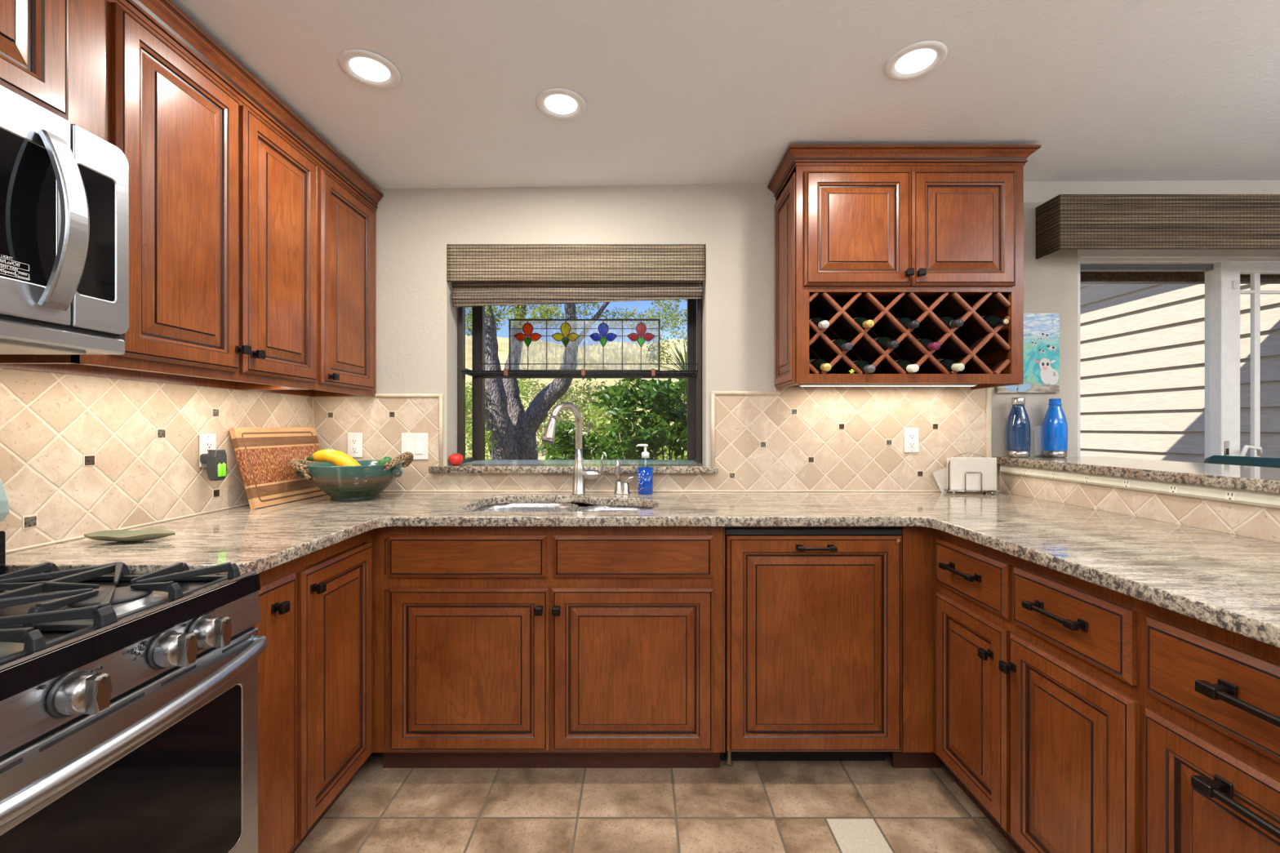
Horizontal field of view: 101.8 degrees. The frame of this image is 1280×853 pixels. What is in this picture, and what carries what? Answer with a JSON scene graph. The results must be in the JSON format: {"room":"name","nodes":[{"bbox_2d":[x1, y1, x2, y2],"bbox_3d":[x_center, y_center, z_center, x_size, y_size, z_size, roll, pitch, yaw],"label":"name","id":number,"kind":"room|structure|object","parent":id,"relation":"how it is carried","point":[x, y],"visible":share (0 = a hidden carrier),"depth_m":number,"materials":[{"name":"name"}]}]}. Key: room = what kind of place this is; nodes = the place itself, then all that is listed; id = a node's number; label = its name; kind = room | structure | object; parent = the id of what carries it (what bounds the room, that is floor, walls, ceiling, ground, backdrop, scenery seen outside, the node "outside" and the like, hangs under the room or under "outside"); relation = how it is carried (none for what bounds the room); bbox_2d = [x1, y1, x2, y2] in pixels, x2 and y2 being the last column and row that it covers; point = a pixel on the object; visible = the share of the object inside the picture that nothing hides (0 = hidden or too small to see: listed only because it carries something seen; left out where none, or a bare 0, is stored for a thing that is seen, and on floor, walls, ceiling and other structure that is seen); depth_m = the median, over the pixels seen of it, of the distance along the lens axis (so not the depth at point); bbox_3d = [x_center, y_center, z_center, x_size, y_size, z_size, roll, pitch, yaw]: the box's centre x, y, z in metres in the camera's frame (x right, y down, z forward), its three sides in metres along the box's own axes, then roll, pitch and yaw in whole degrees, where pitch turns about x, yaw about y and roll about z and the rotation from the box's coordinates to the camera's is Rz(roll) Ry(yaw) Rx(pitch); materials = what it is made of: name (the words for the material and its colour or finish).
{"room":"kitchen","nodes":[
{"label":"kitchen","id":0,"kind":"room"},
{"bbox_2d":[293,751,1017,852],"bbox_3d":[1.545,1.264,-0.407,6.410,0.100,5.885,0,0,0],"label":"floor","id":1,"kind":"structure","parent":0,"point":[744,806],"depth_m":1.65,"materials":[{"name":"tile"}]},
{"bbox_2d":[0,478,268,852],"bbox_3d":[-1.117,0.639,0.741,0.746,1.150,0.762,0,0,0],"label":"range","id":2,"kind":"object","parent":1,"relation":"on","point":[129,702],"visible":1,"depth_m":0.87,"materials":[{"name":"metal"}]},
{"bbox_2d":[0,571,257,671],"bbox_3d":[-1.133,0.329,0.741,0.614,0.034,0.762,0,0,0],"label":"cooktop","id":3,"kind":"object","parent":2,"relation":"in","point":[139,616],"depth_m":0.89,"materials":[{"name":"metal"}]},
{"bbox_2d":[253,560,295,852],"bbox_3d":[-1.169,0.773,1.252,0.612,0.881,0.248,0,0,0],"label":"base cabinet","id":4,"kind":"object","parent":1,"relation":"on","point":[277,593],"visible":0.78,"depth_m":1.28,"materials":[{"name":"brown wood"}]},
{"bbox_2d":[290,529,372,852],"bbox_3d":[-1.169,0.773,1.576,0.612,0.881,0.400,0,0,0],"label":"base cabinet","id":5,"kind":"object","parent":1,"relation":"on","point":[334,583],"visible":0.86,"depth_m":1.51,"materials":[{"name":"brown wood"}]},
{"bbox_2d":[372,502,723,768],"bbox_3d":[-0.315,0.773,2.026,1.198,0.881,0.602,0,0,0],"label":"base cabinet","id":6,"kind":"object","parent":1,"relation":"on","point":[493,646],"visible":0.96,"depth_m":1.76,"materials":[{"name":"brown wood"}]},
{"bbox_2d":[5,492,1279,648],"bbox_3d":[0.075,0.317,1.343,3.150,0.033,2.085,0,0,0],"label":"countertop","id":7,"kind":"structure","parent":6,"relation":"on","point":[1229,582],"depth_m":1.52,"materials":[{"name":"stone"}]},
{"bbox_2d":[84,528,175,542],"bbox_3d":[-1.335,0.288,1.360,0.224,0.023,0.095,0,0,-4],"label":"dish","id":8,"kind":"object","parent":7,"relation":"on","point":[150,534],"visible":1,"depth_m":1.36,"materials":[{"name":"green ceramic"}]},
{"bbox_2d":[228,426,326,509],"bbox_3d":[-1.435,0.153,2.106,0.102,0.299,0.441,0,0,2],"label":"cutting board","id":9,"kind":"object","parent":7,"relation":"on","point":[264,455],"visible":0.75,"depth_m":2.02,"materials":[{"name":"brown wood"}]},
{"bbox_2d":[288,451,413,501],"bbox_3d":[-1.182,0.203,2.165,0.452,0.194,0.370,0,0,0],"label":"fruit bowl","id":10,"kind":"object","parent":7,"relation":"on","point":[365,482],"visible":0.98,"depth_m":2.05,"materials":[{"name":"ceramic"}]},
{"bbox_2d":[304,448,360,466],"bbox_3d":[-1.223,0.150,2.071,0.218,0.123,0.066,0,0,-13],"label":"bananas","id":11,"kind":"object","parent":10,"relation":"in","point":[337,458],"visible":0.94,"depth_m":2.05,"materials":[{"name":"yellow food"}]},
{"bbox_2d":[473,502,652,511],"bbox_3d":[-0.293,0.440,2.050,0.761,0.214,0.448,0,0,0],"label":"sink","id":12,"kind":"object","parent":7,"relation":"in","point":[508,507],"visible":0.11,"depth_m":2.24,"materials":[{"name":"silver metal"}]},
{"bbox_2d":[541,401,603,494],"bbox_3d":[-0.306,0.097,2.260,0.289,0.406,0.105,0,0,-36],"label":"faucet","id":13,"kind":"object","parent":7,"relation":"on","point":[580,475],"visible":1,"depth_m":2.29,"materials":[{"name":"silver metal"}]},
{"bbox_2d":[613,457,634,494],"bbox_3d":[-0.079,0.220,2.313,0.094,0.160,0.065,0,0,-30],"label":"water tap","id":14,"kind":"object","parent":7,"relation":"on","point":[620,488],"visible":1,"depth_m":2.30,"materials":[{"name":"silver metal"}]},
{"bbox_2d":[635,444,653,494],"bbox_3d":[0.024,0.189,2.315,0.069,0.223,0.070,0,0,39],"label":"soap bottle","id":15,"kind":"object","parent":7,"relation":"on","point":[645,474],"visible":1,"depth_m":2.29,"materials":[{"name":"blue plastic"}]},
{"bbox_2d":[723,526,903,752],"bbox_3d":[0.593,0.724,1.988,0.615,0.782,0.424,0,0,0],"label":"surround","id":16,"kind":"object","parent":7,"relation":"attached to","point":[724,527],"visible":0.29,"depth_m":1.78,"materials":[{"name":"brown wood"}]},
{"bbox_2d":[944,453,995,494],"bbox_3d":[1.470,0.209,2.320,0.194,0.182,0.073,0,0,4],"label":"napkin holder","id":17,"kind":"object","parent":7,"relation":"on","point":[948,490],"visible":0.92,"depth_m":2.29,"materials":[{"name":"silver metal"}]},
{"bbox_2d":[932,457,996,493],"bbox_3d":[1.450,0.225,2.322,0.253,0.175,0.053,0,0,4],"label":"napkins","id":18,"kind":"object","parent":17,"relation":"in","point":[958,466],"visible":0.99,"depth_m":2.30,"materials":[{"name":"paper"}]},
{"bbox_2d":[720,528,902,766],"bbox_3d":[0.592,0.778,2.034,0.603,0.872,0.625,0,0,0],"label":"dishwasher","id":19,"kind":"object","parent":1,"relation":"on","point":[813,616],"visible":0.98,"depth_m":1.76,"materials":[{"name":"brown wood"}]},
{"bbox_2d":[890,526,939,768],"bbox_3d":[0.983,0.773,1.988,0.167,0.881,0.423,0,0,0],"label":"cabinet filler","id":20,"kind":"object","parent":1,"relation":"on","point":[917,542],"visible":0.43,"depth_m":1.78,"materials":[{"name":"brown wood"}]},
{"bbox_2d":[933,528,1144,852],"bbox_3d":[1.288,0.773,1.406,0.677,0.881,0.742,0,0,0],"label":"base cabinet","id":21,"kind":"object","parent":1,"relation":"on","point":[1039,670],"visible":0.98,"depth_m":1.28,"materials":[{"name":"brown wood"}]},
{"bbox_2d":[1144,601,1279,852],"bbox_3d":[1.285,0.773,0.715,0.683,0.881,0.640,0,0,0],"label":"base cabinet","id":22,"kind":"object","parent":1,"relation":"on","point":[1212,692],"visible":0.98,"depth_m":0.90,"materials":[{"name":"brown wood"}]},
{"bbox_2d":[1204,455,1279,467],"bbox_3d":[2.330,0.669,2.030,0.349,1.092,0.456,0,0,0],"label":"bar stool","id":23,"kind":"object","parent":1,"relation":"on","point":[1220,460],"visible":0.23,"depth_m":2.12,"materials":[{"name":"green plastic"}]},
{"bbox_2d":[169,0,1279,189],"bbox_3d":[1.545,-1.164,-0.477,6.410,0.142,5.745,0,0,0],"label":"ceiling","id":24,"kind":"structure","parent":0,"point":[673,91],"depth_m":1.69,"materials":[{"name":"white paint"}]},
{"bbox_2d":[337,48,400,88],"bbox_3d":[-0.830,-1.098,1.598,0.172,0.011,0.172,0,0,0],"label":"recessed light","id":25,"kind":"object","parent":24,"relation":"in","point":[371,68],"visible":1,"depth_m":1.59,"materials":[{"name":"white paint"}]},
{"bbox_2d":[535,88,586,119],"bbox_3d":[-0.271,-1.107,1.785,0.172,0.011,0.172,0,0,0],"label":"recessed light","id":26,"kind":"object","parent":24,"relation":"in","point":[561,103],"visible":1,"depth_m":1.78,"materials":[{"name":"white paint"}]},
{"bbox_2d":[884,40,947,80],"bbox_3d":[0.846,-1.123,1.597,0.172,0.011,0.172,0,0,0],"label":"recessed light","id":27,"kind":"object","parent":24,"relation":"in","point":[917,60],"visible":1,"depth_m":1.59,"materials":[{"name":"white paint"}]},
{"bbox_2d":[376,180,1279,490],"bbox_3d":[1.545,-0.011,2.478,6.410,2.450,0.165,0,0,0],"label":"wall","id":28,"kind":"structure","parent":0,"point":[417,321],"depth_m":2.40,"materials":[{"name":"beige paint"}]},
{"bbox_2d":[428,463,717,473],"bbox_3d":[-0.301,0.196,2.430,1.307,0.032,0.160,0,0,0],"label":"window sill","id":29,"kind":"structure","parent":28,"relation":"attached to","point":[462,468],"depth_m":2.35,"materials":[{"name":"stone"}]},
{"bbox_2d":[446,244,704,307],"bbox_3d":[-0.295,-0.696,2.414,1.186,0.276,0.053,0,0,0],"label":"roman shade","id":30,"kind":"object","parent":28,"relation":"attached to","point":[478,275],"visible":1,"depth_m":2.39,"materials":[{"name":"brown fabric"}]},
{"bbox_2d":[457,298,702,463],"bbox_3d":[-0.292,-0.326,2.663,1.205,1.060,0.315,0,0,0],"label":"window","id":31,"kind":"structure","parent":28,"relation":"in","point":[694,306],"depth_m":2.77,"materials":[{"name":"black metal"}]},
{"bbox_2d":[460,363,697,376],"bbox_3d":[-0.294,-0.276,2.636,1.152,0.061,0.253,0,0,0],"label":"window rail","id":32,"kind":"object","parent":31,"relation":"attached to","point":[506,373],"visible":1,"depth_m":2.63,"materials":[{"name":"black metal"}]},
{"bbox_2d":[508,319,660,370],"bbox_3d":[-0.275,-0.404,2.575,0.748,0.258,0.006,0,0,0],"label":"stained glass panel","id":33,"kind":"object","parent":32,"relation":"on","point":[527,328],"visible":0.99,"depth_m":2.57,"materials":[{"name":"glass"}]},
{"bbox_2d":[464,459,696,463],"bbox_3d":[-0.292,0.192,2.663,1.185,0.024,0.315,0,0,0],"label":"shelf","id":34,"kind":"object","parent":31,"relation":"attached to","point":[466,461],"depth_m":2.67,"materials":[{"name":"grey stone"}]},
{"bbox_2d":[314,386,986,490],"bbox_3d":[0.046,0.059,2.390,3.092,0.481,0.010,0,0,0],"label":"tiled wall","id":35,"kind":"structure","parent":28,"relation":"attached to","point":[857,457],"depth_m":2.38,"materials":[{"name":"tile"}]},
{"bbox_2d":[347,432,362,457],"bbox_3d":[-1.306,0.086,2.380,0.068,0.114,0.008,0,0,0],"label":"power outlet","id":36,"kind":"object","parent":35,"relation":"attached to","point":[354,440],"visible":0.98,"depth_m":2.38,"materials":[{"name":"white plastic"}]},
{"bbox_2d":[313,393,440,397],"bbox_3d":[-1.206,-0.142,2.385,0.588,0.017,0.018,0,0,0],"label":"trim","id":37,"kind":"structure","parent":35,"relation":"attached to","point":[377,395],"depth_m":2.38,"materials":[{"name":"tile"}]},
{"bbox_2d":[401,432,427,459],"bbox_3d":[-1.032,0.091,2.379,0.123,0.123,0.010,0,0,0],"label":"light switch","id":38,"kind":"object","parent":35,"relation":"attached to","point":[416,443],"visible":0.88,"depth_m":2.38,"materials":[{"name":"white plastic"}]},
{"bbox_2d":[439,393,442,466],"bbox_3d":[-0.914,0.017,2.385,0.018,0.334,0.017,0,0,0],"label":"trim","id":39,"kind":"structure","parent":35,"relation":"attached to","point":[441,394],"depth_m":2.38,"materials":[{"name":"stone"}]},
{"bbox_2d":[382,490,999,492],"bbox_3d":[0.075,0.296,2.382,3.150,0.007,0.006,0,0,0],"label":"trim","id":40,"kind":"structure","parent":35,"relation":"attached to","point":[383,491],"depth_m":2.38,"materials":[{"name":"stone"}]},
{"bbox_2d":[711,391,715,466],"bbox_3d":[0.335,0.011,2.385,0.018,0.345,0.017,0,0,0],"label":"trim","id":41,"kind":"structure","parent":35,"relation":"attached to","point":[713,396],"depth_m":2.38,"materials":[{"name":"stone"}]},
{"bbox_2d":[711,391,779,395],"bbox_3d":[0.484,-0.154,2.385,0.311,0.017,0.018,0,0,0],"label":"trim","id":42,"kind":"structure","parent":35,"relation":"attached to","point":[716,393],"depth_m":2.38,"materials":[{"name":"tile"}]},
{"bbox_2d":[903,427,919,453],"bbox_3d":[1.244,0.063,2.380,0.068,0.114,0.008,0,0,0],"label":"power outlet","id":43,"kind":"object","parent":35,"relation":"attached to","point":[911,435],"visible":1,"depth_m":2.38,"materials":[{"name":"white plastic"}]},
{"bbox_2d":[986,387,991,457],"bbox_3d":[1.599,0.061,2.386,0.022,0.478,0.018,0,0,0],"label":"trim","id":44,"kind":"structure","parent":35,"relation":"attached to","point":[988,390],"depth_m":2.38,"materials":[{"name":"tile"}]},
{"bbox_2d":[767,144,1040,389],"bbox_3d":[1.079,-0.638,2.206,0.989,0.936,0.358,0,0,0],"label":"wine cabinet","id":45,"kind":"object","parent":28,"relation":"attached to","point":[882,234],"visible":0.94,"depth_m":2.07,"materials":[{"name":"brown wood"}]},
{"bbox_2d":[808,359,831,373],"bbox_3d":[0.736,-0.251,2.187,0.072,0.088,0.277,0,0,-2],"label":"wine bottle","id":46,"kind":"object","parent":45,"relation":"in","point":[820,365],"visible":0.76,"depth_m":2.10,"materials":[{"name":"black glass"}]},
{"bbox_2d":[831,338,853,354],"bbox_3d":[0.819,-0.333,2.187,0.072,0.088,0.277,0,0,-2],"label":"wine bottle","id":47,"kind":"object","parent":45,"relation":"in","point":[842,344],"visible":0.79,"depth_m":2.09,"materials":[{"name":"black glass"}]},
{"bbox_2d":[851,360,875,373],"bbox_3d":[0.910,-0.245,2.187,0.072,0.088,0.277,0,0,-2],"label":"wine bottle","id":48,"kind":"object","parent":45,"relation":"in","point":[864,366],"visible":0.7,"depth_m":2.09,"materials":[{"name":"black glass"}]},
{"bbox_2d":[853,316,874,328],"bbox_3d":[0.905,-0.423,2.187,0.072,0.088,0.277,0,0,-2],"label":"wine bottle","id":49,"kind":"object","parent":45,"relation":"in","point":[864,322],"visible":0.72,"depth_m":2.09,"materials":[{"name":"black glass"}]},
{"bbox_2d":[873,337,898,351],"bbox_3d":[1.002,-0.341,2.187,0.072,0.088,0.277,0,0,-2],"label":"wine bottle","id":50,"kind":"object","parent":45,"relation":"in","point":[886,343],"visible":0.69,"depth_m":2.10,"materials":[{"name":"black glass"}]},
{"bbox_2d":[799,383,977,386],"bbox_3d":[1.080,-0.180,2.270,0.760,0.010,0.040,0,0,0],"label":"light","id":51,"kind":"object","parent":45,"relation":"attached to","point":[801,384],"visible":1,"depth_m":2.25,"materials":[{"name":"white plastic"}]},
{"bbox_2d":[894,360,919,373],"bbox_3d":[1.082,-0.247,2.187,0.072,0.088,0.277,0,0,-2],"label":"wine bottle","id":52,"kind":"object","parent":45,"relation":"in","point":[907,366],"visible":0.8,"depth_m":2.09,"materials":[{"name":"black glass"}]},
{"bbox_2d":[917,338,941,351],"bbox_3d":[1.167,-0.335,2.187,0.072,0.088,0.277,0,0,-2],"label":"wine bottle","id":53,"kind":"object","parent":45,"relation":"in","point":[929,344],"visible":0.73,"depth_m":2.09,"materials":[{"name":"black glass"}]},
{"bbox_2d":[937,359,964,372],"bbox_3d":[1.262,-0.251,2.187,0.072,0.088,0.277,0,0,-2],"label":"wine bottle","id":54,"kind":"object","parent":45,"relation":"in","point":[950,365],"visible":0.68,"depth_m":2.09,"materials":[{"name":"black glass"}]},
{"bbox_2d":[938,316,964,328],"bbox_3d":[1.258,-0.425,2.187,0.072,0.088,0.277,0,0,-2],"label":"wine bottle","id":55,"kind":"object","parent":45,"relation":"in","point":[949,322],"visible":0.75,"depth_m":2.09,"materials":[{"name":"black glass"}]},
{"bbox_2d":[981,315,1009,328],"bbox_3d":[1.440,-0.432,2.187,0.072,0.088,0.277,0,0,-2],"label":"wine bottle","id":56,"kind":"object","parent":45,"relation":"in","point":[993,321],"visible":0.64,"depth_m":2.10,"materials":[{"name":"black glass"}]},
{"bbox_2d":[995,313,1059,392],"bbox_3d":[1.779,-0.337,2.386,0.284,0.364,0.017,0,0,0],"label":"painting","id":57,"kind":"object","parent":28,"relation":"attached to","point":[1041,331],"visible":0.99,"depth_m":2.38},
{"bbox_2d":[1034,426,1043,455],"bbox_3d":[1.853,0.066,2.389,0.075,0.135,0.010,0,0,0],"label":"light switch","id":58,"kind":"object","parent":28,"relation":"attached to","point":[1038,451],"visible":0.48,"depth_m":2.39,"materials":[{"name":"white plastic"}]},
{"bbox_2d":[1035,194,1279,258],"bbox_3d":[2.997,-0.890,2.324,2.350,0.236,0.140,0,0,0],"label":"valance","id":59,"kind":"object","parent":28,"relation":"attached to","point":[1064,221],"visible":1,"depth_m":2.25,"materials":[{"name":"brown wicker"}]},
{"bbox_2d":[1077,248,1279,458],"bbox_3d":[3.058,0.184,2.476,2.084,2.060,0.129,0,0,0],"label":"window frame","id":60,"kind":"structure","parent":28,"relation":"in","point":[1223,268],"depth_m":2.46,"materials":[{"name":"white paint"}]},
{"bbox_2d":[999,464,1279,542],"bbox_3d":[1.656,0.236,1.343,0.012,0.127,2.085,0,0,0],"label":"tiled wall","id":61,"kind":"structure","parent":0,"point":[1256,522],"depth_m":1.66,"materials":[{"name":"tile"}]},
{"bbox_2d":[991,456,1279,493],"bbox_3d":[1.875,0.154,1.337,0.510,0.033,2.115,0,0,0],"label":"breakfast bar","id":62,"kind":"object","parent":61,"relation":"on","point":[1254,478],"visible":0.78,"depth_m":1.72,"materials":[{"name":"stone"}]},
{"bbox_2d":[1005,397,1031,457],"bbox_3d":[1.699,0.004,2.335,0.090,0.268,0.090,0,0,0],"label":"water bottle","id":63,"kind":"object","parent":62,"relation":"on","point":[1018,430],"visible":1,"depth_m":2.31,"materials":[{"name":"metal"}]},
{"bbox_2d":[1042,398,1067,457],"bbox_3d":[1.864,0.006,2.335,0.090,0.262,0.090,0,0,27],"label":"water bottle","id":64,"kind":"object","parent":62,"relation":"on","point":[1055,425],"visible":1,"depth_m":2.31,"materials":[{"name":"metal"}]},
{"bbox_2d":[1000,464,1279,508],"bbox_3d":[1.641,0.192,1.385,0.019,0.037,1.950,0,0,0],"label":"power strip","id":65,"kind":"object","parent":61,"relation":"attached to","point":[1234,495],"visible":1,"depth_m":1.64,"materials":[{"name":"beige plastic"}]},
{"bbox_3d":[-1.585,0.059,-0.403,0.150,2.310,5.595,0,0,0],"label":"wall","id":66,"kind":"structure","parent":0,"visible":0},
{"bbox_2d":[0,0,104,139],"bbox_3d":[-1.317,-0.797,0.741,0.360,0.408,0.762,0,0,0],"label":"upper cabinet","id":67,"kind":"object","parent":66,"relation":"attached to","point":[52,51],"visible":0.71,"depth_m":1.02,"materials":[{"name":"brown wood"}]},
{"bbox_2d":[0,84,128,354],"bbox_3d":[-1.270,-0.364,0.741,0.450,0.452,0.762,0,0,0],"label":"microwave","id":68,"kind":"object","parent":67,"relation":"attached to","point":[64,188],"visible":1,"depth_m":0.97,"materials":[{"name":"silver metal"}]},
{"bbox_2d":[117,0,383,210],"bbox_3d":[-1.167,-1.028,1.372,0.090,0.078,2.024,0,0,0],"label":"crown molding","id":69,"kind":"structure","parent":67,"relation":"attached to","point":[164,17],"depth_m":1.57,"materials":[{"name":"brown wood"}]},
{"bbox_2d":[0,368,312,550],"bbox_3d":[-1.505,0.047,1.042,0.010,0.506,2.685,0,0,0],"label":"tiled wall","id":70,"kind":"structure","parent":66,"relation":"attached to","point":[48,420],"depth_m":1.48,"materials":[{"name":"tile"}]},
{"bbox_2d":[22,514,37,529],"bbox_3d":[-1.500,0.234,1.278,0.007,0.033,0.033,0,0,0],"label":"accent tile","id":71,"kind":"object","parent":70,"relation":"attached to","point":[28,522],"depth_m":1.27,"materials":[{"name":"grey stone"}]},
{"bbox_2d":[5,502,248,553],"bbox_3d":[-1.497,0.296,1.042,0.006,0.007,2.685,0,0,0],"label":"trim","id":72,"kind":"structure","parent":70,"relation":"attached to","point":[247,504],"depth_m":1.52,"materials":[{"name":"stone"}]},
{"bbox_2d":[0,0,316,389],"bbox_3d":[-1.329,-0.569,1.531,0.338,0.864,0.814,0,0,0],"label":"upper cabinet","id":73,"kind":"object","parent":70,"relation":"attached to","point":[223,205],"visible":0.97,"depth_m":1.43,"materials":[{"name":"brown wood"}]},
{"bbox_2d":[199,434,216,467],"bbox_3d":[-1.495,0.083,1.800,0.009,0.114,0.068,0,0,0],"label":"power outlet","id":74,"kind":"object","parent":70,"relation":"attached to","point":[206,442],"visible":0.54,"depth_m":1.79,"materials":[{"name":"white plastic"}]},
{"bbox_2d":[200,449,226,480],"bbox_3d":[-1.462,0.132,1.782,0.068,0.105,0.052,0,0,0],"label":"charger","id":75,"kind":"object","parent":74,"relation":"attached to","point":[215,460],"visible":1,"depth_m":1.76,"materials":[{"name":"grey plastic"}]},
{"bbox_2d":[240,161,376,396],"bbox_3d":[-1.329,-0.569,2.162,0.338,0.864,0.446,0,0,0],"label":"upper cabinet","id":76,"kind":"object","parent":70,"relation":"attached to","point":[346,225],"visible":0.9,"depth_m":2.11,"materials":[{"name":"brown wood"}]},
{"label":"outside","id":77,"kind":"structure","parent":0,"visible":0},
{"bbox_3d":[5.000,1.639,8.285,70.000,0.150,11.430,0,0,0],"label":"ground","id":78,"kind":"structure","parent":77,"visible":0},
{"bbox_2d":[465,382,497,458],"bbox_3d":[-1.750,0.534,5.234,0.672,2.067,1.012,0,0,0],"label":"shrub","id":79,"kind":"object","parent":78,"relation":"on","point":[468,406],"visible":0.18,"depth_m":5.14,"materials":[{"name":"green plant"}]},
{"bbox_2d":[465,367,537,459],"bbox_3d":[-2.214,0.349,7.699,1.484,2.435,1.046,0,0,0],"label":"shrub","id":80,"kind":"object","parent":78,"relation":"on","point":[486,455],"visible":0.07,"depth_m":7.60,"materials":[{"name":"green plant"}]},
{"bbox_2d":[465,303,568,459],"bbox_3d":[-1.521,-0.850,5.728,1.538,4.908,1.157,0,0,0],"label":"oak tree","id":81,"kind":"object","parent":78,"relation":"on","point":[498,420],"visible":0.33,"depth_m":5.51,"materials":[{"name":"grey plant"}]},
{"bbox_2d":[535,417,626,459],"bbox_3d":[-0.518,0.740,4.675,0.859,1.655,0.746,0,0,0],"label":"shrub","id":82,"kind":"object","parent":78,"relation":"on","point":[562,448],"visible":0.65,"depth_m":4.52,"materials":[{"name":"green plant"}]},
{"bbox_2d":[525,378,637,458],"bbox_3d":[-0.853,0.445,7.331,1.720,2.250,1.072,0,0,0],"label":"shrub","id":83,"kind":"object","parent":78,"relation":"on","point":[568,393],"visible":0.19,"depth_m":7.22,"materials":[{"name":"green plant"}]},
{"bbox_2d":[502,299,687,459],"bbox_3d":[-0.333,-0.461,6.175,2.535,4.157,1.185,0,0,0],"label":"oak tree","id":84,"kind":"object","parent":78,"relation":"on","point":[526,424],"visible":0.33,"depth_m":5.94,"materials":[{"name":"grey plant"}]},
{"bbox_2d":[579,396,687,459],"bbox_3d":[0.134,0.622,5.568,1.665,1.895,0.847,0,0,0],"label":"shrub","id":85,"kind":"object","parent":78,"relation":"on","point":[594,407],"visible":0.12,"depth_m":5.55,"materials":[{"name":"green plant"}]},
{"bbox_2d":[591,378,687,459],"bbox_3d":[0.105,0.552,4.369,1.063,2.032,0.919,0,0,0],"label":"shrub","id":86,"kind":"object","parent":78,"relation":"on","point":[664,397],"visible":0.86,"depth_m":4.21,"materials":[{"name":"green plant"}]},
{"bbox_2d":[649,334,687,415],"bbox_3d":[0.636,0.194,6.414,0.988,2.733,1.034,0,0,38],"label":"yucca","id":87,"kind":"object","parent":78,"relation":"on","point":[684,366],"visible":0.22,"depth_m":6.38,"materials":[{"name":"green plant"}]},
{"bbox_2d":[1080,284,1279,462],"bbox_3d":[4.288,-0.195,5.810,0.184,3.617,6.380,0,0,0],"label":"wall","id":88,"kind":"structure","parent":78,"relation":"on","point":[1142,346],"depth_m":4.22,"materials":[{"name":"beige wood"}]},
{"bbox_2d":[1080,271,1279,284],"bbox_3d":[2.815,-1.026,2.880,3.230,0.460,0.040,0,0,0],"label":"trim","id":89,"kind":"structure","parent":88,"relation":"attached to","point":[1086,277],"depth_m":2.86,"materials":[{"name":"brown wicker"}]},
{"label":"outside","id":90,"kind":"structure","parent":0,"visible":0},
{"bbox_2d":[465,334,687,459],"bbox_3d":[0.000,-2.095,31.500,72.000,10.170,45.000,0,0,0],"label":"hillside","id":91,"kind":"structure","parent":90,"point":[536,349],"depth_m":20.88,"materials":[{"name":"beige plant"}]},
{"bbox_2d":[465,378,681,436],"bbox_3d":[-0.879,0.132,11.095,6.426,2.574,2.260,0,0,0],"label":"shrub","id":92,"kind":"object","parent":91,"relation":"on","point":[563,414],"visible":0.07,"depth_m":11.04,"materials":[{"name":"green plant"}]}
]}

